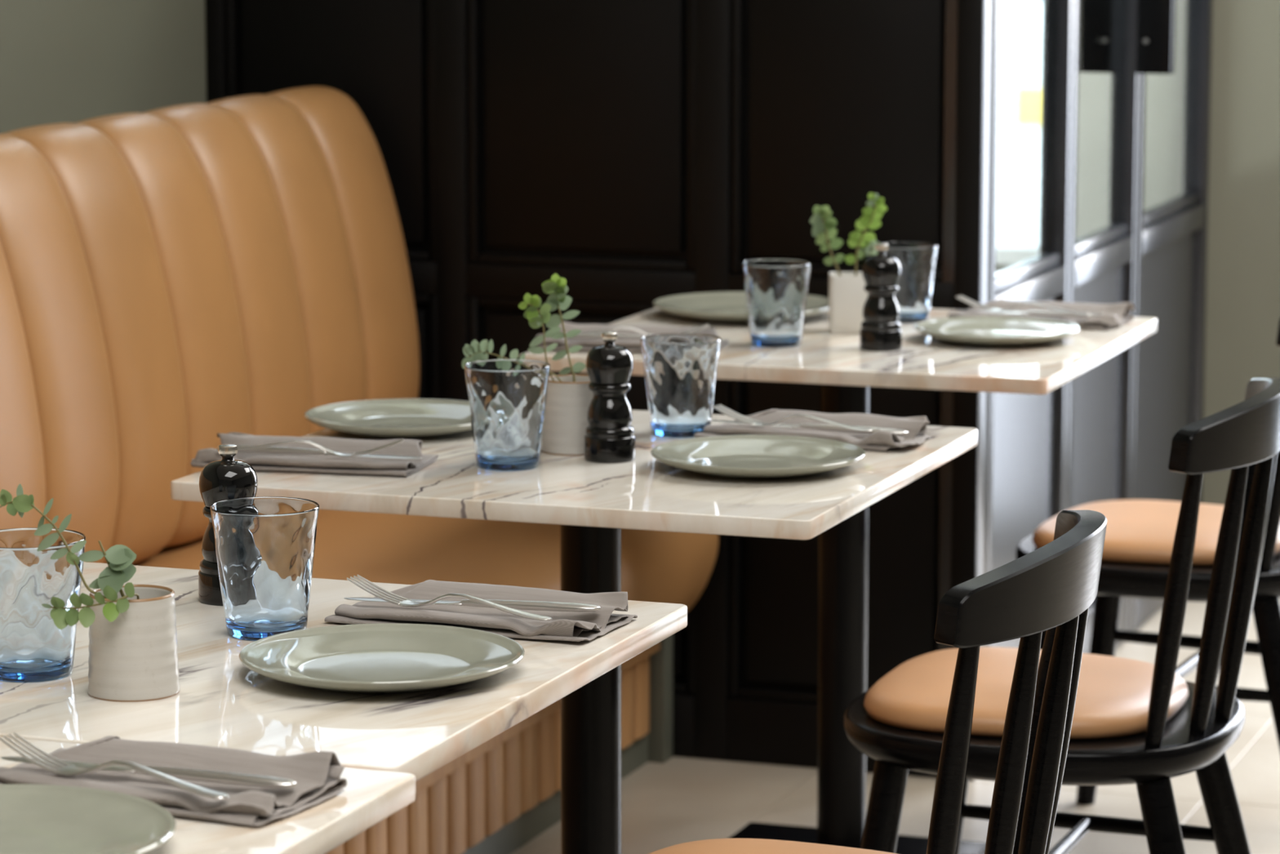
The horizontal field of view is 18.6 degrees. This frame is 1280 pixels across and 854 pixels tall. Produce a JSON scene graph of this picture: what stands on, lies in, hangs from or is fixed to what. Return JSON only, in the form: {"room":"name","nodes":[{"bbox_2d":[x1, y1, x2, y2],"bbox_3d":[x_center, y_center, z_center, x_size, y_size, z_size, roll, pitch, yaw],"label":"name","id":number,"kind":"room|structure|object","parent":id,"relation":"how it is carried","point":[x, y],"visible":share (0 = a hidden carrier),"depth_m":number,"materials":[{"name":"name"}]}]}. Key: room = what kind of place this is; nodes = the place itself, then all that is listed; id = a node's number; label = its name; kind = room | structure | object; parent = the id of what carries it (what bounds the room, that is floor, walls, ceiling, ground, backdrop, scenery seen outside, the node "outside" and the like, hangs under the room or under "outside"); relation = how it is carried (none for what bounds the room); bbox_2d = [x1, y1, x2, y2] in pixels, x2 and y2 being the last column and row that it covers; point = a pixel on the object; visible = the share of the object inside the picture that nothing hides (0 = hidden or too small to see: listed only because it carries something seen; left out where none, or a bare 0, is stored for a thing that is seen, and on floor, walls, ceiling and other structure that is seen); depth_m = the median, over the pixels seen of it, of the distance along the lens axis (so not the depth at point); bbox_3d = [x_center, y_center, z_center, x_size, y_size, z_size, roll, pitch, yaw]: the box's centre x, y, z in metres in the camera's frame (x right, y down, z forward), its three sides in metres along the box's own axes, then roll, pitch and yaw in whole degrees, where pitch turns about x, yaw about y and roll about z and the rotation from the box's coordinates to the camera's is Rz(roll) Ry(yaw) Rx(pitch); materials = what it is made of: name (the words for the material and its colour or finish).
{"room":"restaurant dining room","nodes":[
{"label":"restaurant dining room","id":0,"kind":"room"},
{"bbox_2d":[0,0,206,133],"bbox_3d":[-1.746,-0.591,3.430,0.150,3.000,9.800,3,9,19],"label":"wall","id":1,"kind":"structure","parent":0,"point":[73,61],"depth_m":5.86,"materials":[{"name":"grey paint"}]},
{"bbox_2d":[204,0,995,780],"bbox_3d":[-0.080,-0.202,6.097,1.275,1.430,0.097,3,9,19],"label":"wall","id":2,"kind":"structure","parent":0,"point":[635,153],"depth_m":6.03,"materials":[{"name":"black paint"}]},
{"bbox_2d":[937,0,995,650],"bbox_3d":[0.494,-0.948,5.781,0.061,3.000,0.072,3,9,19],"label":"trim","id":3,"kind":"structure","parent":2,"relation":"attached to","point":[951,6],"depth_m":5.86,"materials":[{"name":"paint"}]},
{"bbox_2d":[986,0,1074,648],"bbox_3d":[0.600,-0.624,6.112,0.045,2.240,0.519,3,9,19],"label":"door","id":4,"kind":"structure","parent":2,"relation":"in","point":[1028,445],"depth_m":6.32,"materials":[{"name":"paint"}]},
{"bbox_2d":[511,598,1279,853],"bbox_3d":[1.088,1.081,2.672,6.200,0.080,9.800,3,9,19],"label":"floor","id":5,"kind":"structure","parent":0,"point":[678,800],"depth_m":5.86,"materials":[{"name":"tile"}]},
{"bbox_2d":[0,737,415,853],"bbox_3d":[-0.612,0.653,2.728,0.716,0.750,0.664,3,9,20],"label":"pedestal table","id":6,"kind":"object","parent":5,"relation":"on","point":[369,797],"visible":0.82,"depth_m":2.72,"materials":[{"name":"beige stone"}]},
{"bbox_2d":[0,783,176,853],"bbox_3d":[-0.437,0.280,2.625,0.247,0.020,0.247,3,9,19],"label":"dinner plate","id":7,"kind":"object","parent":6,"relation":"on","point":[35,819],"visible":1,"depth_m":2.68,"materials":[{"name":"green ceramic"}]},
{"bbox_2d":[0,735,346,826],"bbox_3d":[-0.346,0.247,2.800,0.249,0.029,0.126,4,10,25],"label":"napkin","id":8,"kind":"object","parent":6,"relation":"on","point":[317,775],"visible":0.77,"depth_m":2.79,"materials":[{"name":"grey fabric"}]},
{"bbox_2d":[0,732,228,798],"bbox_3d":[-0.373,0.240,2.764,0.204,0.021,0.022,6,10,33],"label":"fork","id":9,"kind":"object","parent":8,"relation":"on","point":[67,769],"visible":1,"depth_m":2.78,"materials":[{"name":"metal"}]},
{"bbox_2d":[0,755,296,787],"bbox_3d":[-0.355,0.246,2.799,0.238,0.008,0.018,3,9,21],"label":"table knife","id":10,"kind":"object","parent":8,"relation":"on","point":[223,777],"visible":0.81,"depth_m":2.78,"materials":[{"name":"metal"}]},
{"bbox_2d":[0,561,687,781],"bbox_3d":[-0.405,0.557,3.358,0.717,0.750,0.662,3,9,20],"label":"pedestal table","id":11,"kind":"object","parent":5,"relation":"on","point":[220,701],"visible":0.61,"depth_m":3.10,"materials":[{"name":"beige stone"}]},
{"bbox_2d":[0,527,85,682],"bbox_3d":[-0.500,0.146,3.188,0.094,0.114,0.094,1,9,6],"label":"tumbler","id":12,"kind":"object","parent":11,"relation":"on","point":[33,648],"visible":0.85,"depth_m":3.15,"materials":[{"name":"blue glass"}]},
{"bbox_2d":[88,584,179,702],"bbox_3d":[-0.406,0.172,3.123,0.073,0.082,0.073,3,9,19],"label":"plant pot","id":13,"kind":"object","parent":11,"relation":"on","point":[133,657],"visible":0.96,"depth_m":3.10,"materials":[{"name":"beige ceramic"}]},
{"bbox_2d":[0,484,106,598],"bbox_3d":[-0.460,0.097,3.098,0.103,0.106,0.018,-1,9,-6],"label":"eucalyptus sprig","id":14,"kind":"object","parent":13,"relation":"in","point":[21,504],"visible":0.92,"depth_m":3.09,"materials":[{"name":"green plant"}]},
{"bbox_2d":[41,582,139,629],"bbox_3d":[-0.427,0.140,3.080,0.083,0.036,0.040,-5,10,-31],"label":"eucalyptus sprig","id":15,"kind":"object","parent":13,"relation":"in","point":[61,618],"visible":0.99,"depth_m":3.07,"materials":[{"name":"green plant"}]},
{"bbox_2d":[78,540,136,596],"bbox_3d":[-0.422,0.121,3.099,0.043,0.060,0.027,-3,9,-22],"label":"eucalyptus sprig","id":16,"kind":"object","parent":13,"relation":"in","point":[119,558],"visible":0.88,"depth_m":3.10,"materials":[{"name":"green plant"}]},
{"bbox_2d":[198,444,257,605],"bbox_3d":[-0.369,0.086,3.496,0.057,0.142,0.057,3,9,19],"label":"pepper mill","id":17,"kind":"object","parent":11,"relation":"on","point":[228,477],"visible":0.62,"depth_m":3.48,"materials":[{"name":"black paint"}]},
{"bbox_2d":[210,496,319,640],"bbox_3d":[-0.322,0.123,3.350,0.093,0.112,0.093,2,9,10],"label":"tumbler","id":18,"kind":"object","parent":11,"relation":"on","point":[265,545],"visible":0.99,"depth_m":3.32,"materials":[{"name":"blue glass"}]},
{"bbox_2d":[239,622,524,693],"bbox_3d":[-0.211,0.193,3.194,0.233,0.019,0.233,3,9,19],"label":"dinner plate","id":19,"kind":"object","parent":11,"relation":"on","point":[383,658],"visible":1,"depth_m":3.22,"materials":[{"name":"green ceramic"}]},
{"bbox_2d":[324,579,637,641],"bbox_3d":[-0.139,0.157,3.404,0.248,0.026,0.127,4,9,22],"label":"napkin","id":20,"kind":"object","parent":11,"relation":"on","point":[575,626],"visible":0.81,"depth_m":3.39,"materials":[{"name":"beige fabric"}]},
{"bbox_2d":[346,574,551,620],"bbox_3d":[-0.164,0.148,3.366,0.204,0.020,0.022,5,10,30],"label":"fork","id":21,"kind":"object","parent":20,"relation":"on","point":[382,593],"visible":1,"depth_m":3.38,"materials":[{"name":"metal"}]},
{"bbox_2d":[344,596,600,611],"bbox_3d":[-0.148,0.152,3.401,0.238,0.009,0.018,3,9,18],"label":"table knife","id":22,"kind":"object","parent":20,"relation":"on","point":[516,604],"visible":0.91,"depth_m":3.38,"materials":[{"name":"metal"}]},
{"bbox_2d":[0,86,718,853],"bbox_3d":[-0.804,0.237,4.480,0.758,1.046,3.538,3,9,19],"label":"banquette","id":23,"kind":"object","parent":5,"relation":"on","point":[175,278],"visible":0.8,"depth_m":5.40,"materials":[{"name":"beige leather"}]},
{"bbox_2d":[170,409,977,853],"bbox_3d":[-0.054,0.400,4.393,0.715,0.750,0.662,3,9,20],"label":"pedestal table","id":24,"kind":"object","parent":5,"relation":"on","point":[591,503],"visible":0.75,"depth_m":4.16,"materials":[{"name":"beige stone"}]},
{"bbox_2d":[190,431,438,475],"bbox_3d":[-0.359,0.029,4.256,0.253,0.024,0.126,2,9,14],"label":"napkin","id":25,"kind":"object","parent":24,"relation":"on","point":[407,447],"visible":0.8,"depth_m":4.24,"materials":[{"name":"grey fabric"}]},
{"bbox_2d":[216,438,404,456],"bbox_3d":[-0.357,0.021,4.210,0.204,0.019,0.022,1,9,6],"label":"fork","id":26,"kind":"object","parent":25,"relation":"on","point":[367,451],"visible":0.93,"depth_m":4.21,"materials":[{"name":"metal"}]},
{"bbox_2d":[217,444,421,458],"bbox_3d":[-0.350,0.028,4.249,0.238,0.008,0.018,3,9,17],"label":"table knife","id":27,"kind":"object","parent":25,"relation":"on","point":[273,450],"visible":0.75,"depth_m":4.25,"materials":[{"name":"metal"}]},
{"bbox_2d":[304,398,471,438],"bbox_3d":[-0.271,-0.007,4.513,0.233,0.019,0.233,3,9,19],"label":"dinner plate","id":28,"kind":"object","parent":24,"relation":"on","point":[395,418],"visible":0.86,"depth_m":4.55,"materials":[{"name":"green ceramic"}]},
{"bbox_2d":[464,359,550,471],"bbox_3d":[-0.144,-0.012,4.239,0.093,0.112,0.093,5,10,28],"label":"tumbler","id":29,"kind":"object","parent":24,"relation":"on","point":[507,397],"visible":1,"depth_m":4.21,"materials":[{"name":"blue glass"}]},
{"bbox_2d":[541,373,593,455],"bbox_3d":[-0.074,-0.014,4.351,0.073,0.082,0.073,3,9,19],"label":"plant pot","id":30,"kind":"object","parent":24,"relation":"on","point":[567,401],"visible":0.59,"depth_m":4.32,"materials":[{"name":"beige ceramic"}]},
{"bbox_2d":[462,339,561,381],"bbox_3d":[-0.137,-0.065,4.322,0.122,0.067,0.018,-2,9,-12],"label":"eucalyptus sprig","id":31,"kind":"object","parent":30,"relation":"in","point":[474,348],"visible":0.72,"depth_m":4.32,"materials":[{"name":"green plant"}]},
{"bbox_2d":[518,293,560,381],"bbox_3d":[-0.101,-0.087,4.311,0.061,0.125,0.030,-6,11,-35],"label":"eucalyptus sprig","id":32,"kind":"object","parent":30,"relation":"in","point":[535,321],"visible":0.94,"depth_m":4.30,"materials":[{"name":"green plant"}]},
{"bbox_2d":[542,273,586,382],"bbox_3d":[-0.085,-0.100,4.343,0.050,0.141,0.021,1,9,4],"label":"eucalyptus sprig","id":33,"kind":"object","parent":30,"relation":"in","point":[557,285],"visible":1,"depth_m":4.34,"materials":[{"name":"green plant"}]},
{"bbox_2d":[583,331,635,463],"bbox_3d":[-0.033,-0.034,4.286,0.057,0.142,0.057,-1,9,-3],"label":"pepper mill","id":34,"kind":"object","parent":24,"relation":"on","point":[609,437],"visible":1,"depth_m":4.27,"materials":[{"name":"black paint"}]},
{"bbox_2d":[640,333,720,437],"bbox_3d":[0.047,-0.047,4.471,0.092,0.111,0.092,7,11,40],"label":"tumbler","id":35,"kind":"object","parent":24,"relation":"on","point":[680,369],"visible":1,"depth_m":4.44,"materials":[{"name":"blue glass"}]},
{"bbox_2d":[650,435,865,479],"bbox_3d":[0.128,0.036,4.233,0.233,0.019,0.233,3,9,19],"label":"dinner plate","id":36,"kind":"object","parent":24,"relation":"on","point":[729,456],"visible":1,"depth_m":4.27,"materials":[{"name":"green ceramic"}]},
{"bbox_2d":[693,408,931,451],"bbox_3d":[0.205,0.001,4.441,0.262,0.024,0.129,4,9,24],"label":"napkin","id":37,"kind":"object","parent":24,"relation":"on","point":[916,426],"visible":0.73,"depth_m":4.43,"materials":[{"name":"grey fabric"}]},
{"bbox_2d":[712,404,872,431],"bbox_3d":[0.173,-0.008,4.404,0.204,0.019,0.022,5,10,32],"label":"fork","id":38,"kind":"object","parent":37,"relation":"on","point":[721,408],"visible":1,"depth_m":4.42,"materials":[{"name":"metal"}]},
{"bbox_2d":[711,419,908,435],"bbox_3d":[0.191,0.000,4.440,0.238,0.008,0.018,3,9,21],"label":"table knife","id":39,"kind":"object","parent":37,"relation":"on","point":[811,426],"visible":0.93,"depth_m":4.42,"materials":[{"name":"metal"}]},
{"bbox_2d":[519,307,1156,853],"bbox_3d":[0.289,0.245,5.418,0.716,0.750,0.680,3,9,19],"label":"pedestal table","id":40,"kind":"object","parent":5,"relation":"on","point":[845,372],"visible":0.62,"depth_m":5.38,"materials":[{"name":"beige stone"}]},
{"bbox_2d":[536,321,728,351],"bbox_3d":[-0.013,-0.121,5.232,0.250,0.028,0.125,2,9,10],"label":"napkin","id":41,"kind":"object","parent":40,"relation":"on","point":[633,345],"visible":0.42,"depth_m":5.25,"materials":[{"name":"beige fabric"}]},
{"bbox_2d":[563,333,722,339],"bbox_3d":[-0.006,-0.120,5.227,0.238,0.008,0.018,2,9,14],"label":"table knife","id":42,"kind":"object","parent":41,"relation":"on","point":[594,335],"visible":0.31,"depth_m":5.23,"materials":[{"name":"metal"}]},
{"bbox_2d":[577,323,708,335],"bbox_3d":[-0.011,-0.128,5.188,0.204,0.020,0.022,0,9,2],"label":"fork","id":43,"kind":"object","parent":41,"relation":"on","point":[706,325],"visible":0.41,"depth_m":5.18,"materials":[{"name":"metal"}]},
{"bbox_2d":[653,291,828,323],"bbox_3d":[0.151,-0.168,5.571,0.266,0.020,0.266,3,9,19],"label":"dinner plate","id":44,"kind":"object","parent":40,"relation":"on","point":[729,307],"visible":0.61,"depth_m":5.61,"materials":[{"name":"green ceramic"}]},
{"bbox_2d":[742,258,810,347],"bbox_3d":[0.184,-0.166,5.255,0.096,0.111,0.096,3,9,19],"label":"tumbler","id":45,"kind":"object","parent":40,"relation":"on","point":[776,290],"visible":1,"depth_m":5.22,"materials":[{"name":"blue glass"}]},
{"bbox_2d":[828,271,867,334],"bbox_3d":[0.291,-0.172,5.394,0.058,0.080,0.058,0,9,0],"label":"square planter","id":46,"kind":"object","parent":40,"relation":"on","point":[847,296],"visible":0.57,"depth_m":5.37,"materials":[{"name":"beige ceramic"}]},
{"bbox_2d":[809,204,844,275],"bbox_3d":[0.261,-0.244,5.373,0.056,0.124,0.018,-1,9,-8],"label":"eucalyptus sprig","id":47,"kind":"object","parent":46,"relation":"on","point":[824,212],"visible":1,"depth_m":5.37,"materials":[{"name":"green plant"}]},
{"bbox_2d":[844,192,887,275],"bbox_3d":[0.311,-0.254,5.375,0.058,0.140,0.016,0,9,2],"label":"eucalyptus sprig","id":48,"kind":"object","parent":46,"relation":"on","point":[857,239],"visible":1,"depth_m":5.37,"materials":[{"name":"green plant"}]},
{"bbox_2d":[861,239,879,275],"bbox_3d":[0.316,-0.224,5.386,0.031,0.079,0.014,3,9,19],"label":"eucalyptus sprig","id":49,"kind":"object","parent":46,"relation":"in","point":[873,243],"visible":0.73,"depth_m":5.38,"materials":[{"name":"green plant"}]},
{"bbox_2d":[859,243,902,351],"bbox_3d":[0.323,-0.175,5.211,0.057,0.142,0.057,-5,10,-32],"label":"pepper mill","id":50,"kind":"object","parent":40,"relation":"on","point":[880,331],"visible":1,"depth_m":5.19,"materials":[{"name":"black paint"}]},
{"bbox_2d":[880,241,937,323],"bbox_3d":[0.376,-0.204,5.515,0.093,0.108,0.093,3,9,19],"label":"tumbler","id":51,"kind":"object","parent":40,"relation":"on","point":[917,260],"visible":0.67,"depth_m":5.48,"materials":[{"name":"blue glass"}]},
{"bbox_2d":[913,315,1080,346],"bbox_3d":[0.486,-0.128,5.310,0.226,0.019,0.226,3,9,19],"label":"dinner plate","id":52,"kind":"object","parent":40,"relation":"on","point":[983,331],"visible":1,"depth_m":5.35,"materials":[{"name":"green ceramic"}]},
{"bbox_2d":[947,298,1135,330],"bbox_3d":[0.564,-0.162,5.502,0.249,0.028,0.126,4,9,22],"label":"napkin","id":53,"kind":"object","parent":40,"relation":"on","point":[1104,321],"visible":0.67,"depth_m":5.50,"materials":[{"name":"beige fabric"}]},
{"bbox_2d":[955,294,1091,315],"bbox_3d":[0.538,-0.169,5.463,0.204,0.019,0.022,5,10,30],"label":"fork","id":54,"kind":"object","parent":53,"relation":"on","point":[961,297],"visible":1,"depth_m":5.47,"materials":[{"name":"metal"}]},
{"bbox_2d":[951,309,1116,318],"bbox_3d":[0.555,-0.161,5.499,0.238,0.008,0.018,3,9,18],"label":"table knife","id":55,"kind":"object","parent":53,"relation":"on","point":[1058,313],"visible":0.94,"depth_m":5.49,"materials":[{"name":"metal"}]},
{"bbox_2d":[648,509,1106,853],"bbox_3d":[0.171,0.488,3.590,0.492,0.825,0.447,3,9,19],"label":"chair","id":56,"kind":"object","parent":5,"relation":"on","point":[1052,588],"visible":1,"depth_m":3.40,"materials":[{"name":"black wood"}]},
{"bbox_2d":[844,377,1279,853],"bbox_3d":[0.489,0.353,4.481,0.492,0.825,0.447,3,9,19],"label":"chair","id":57,"kind":"object","parent":5,"relation":"on","point":[1140,722],"visible":0.91,"depth_m":4.34,"materials":[{"name":"black wood"}]},
{"bbox_2d":[1066,0,1176,653],"bbox_3d":[0.773,-0.698,6.597,0.165,2.240,0.517,3,9,19],"label":"door","id":58,"kind":"structure","parent":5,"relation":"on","point":[1126,39],"depth_m":6.80,"materials":[{"name":"paint"}]},
{"bbox_2d":[1015,320,1279,804],"bbox_3d":[0.787,0.197,5.507,0.492,0.825,0.447,4,9,23],"label":"chair","id":59,"kind":"object","parent":5,"relation":"on","point":[1140,535],"visible":0.38,"depth_m":5.36,"materials":[{"name":"orange leather"}]},
{"bbox_2d":[995,0,1279,505],"bbox_3d":[2.670,-1.120,6.915,5.830,3.000,0.212,3,9,19],"label":"wall","id":60,"kind":"structure","parent":0,"point":[1242,308],"depth_m":7.48,"materials":[{"name":"paint"}]},
{"bbox_2d":[995,240,1039,265],"bbox_3d":[0.383,-0.902,7.744,1.013,1.120,0.170,3,9,19],"label":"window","id":61,"kind":"structure","parent":60,"relation":"in","point":[1007,251],"depth_m":7.62,"materials":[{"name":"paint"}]},
{"bbox_2d":[1129,0,1213,631],"bbox_3d":[0.965,-0.779,7.135,0.045,2.240,0.630,3,9,19],"label":"door","id":62,"kind":"structure","parent":60,"relation":"in","point":[1172,248],"depth_m":7.31,"materials":[{"name":"paint"}]},
{"label":"outside","id":63,"kind":"structure","parent":0,"visible":0},
{"bbox_3d":[6.260,-1.063,17.769,28.000,0.130,22.400,3,9,19],"label":"street","id":64,"kind":"object","parent":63,"visible":0},
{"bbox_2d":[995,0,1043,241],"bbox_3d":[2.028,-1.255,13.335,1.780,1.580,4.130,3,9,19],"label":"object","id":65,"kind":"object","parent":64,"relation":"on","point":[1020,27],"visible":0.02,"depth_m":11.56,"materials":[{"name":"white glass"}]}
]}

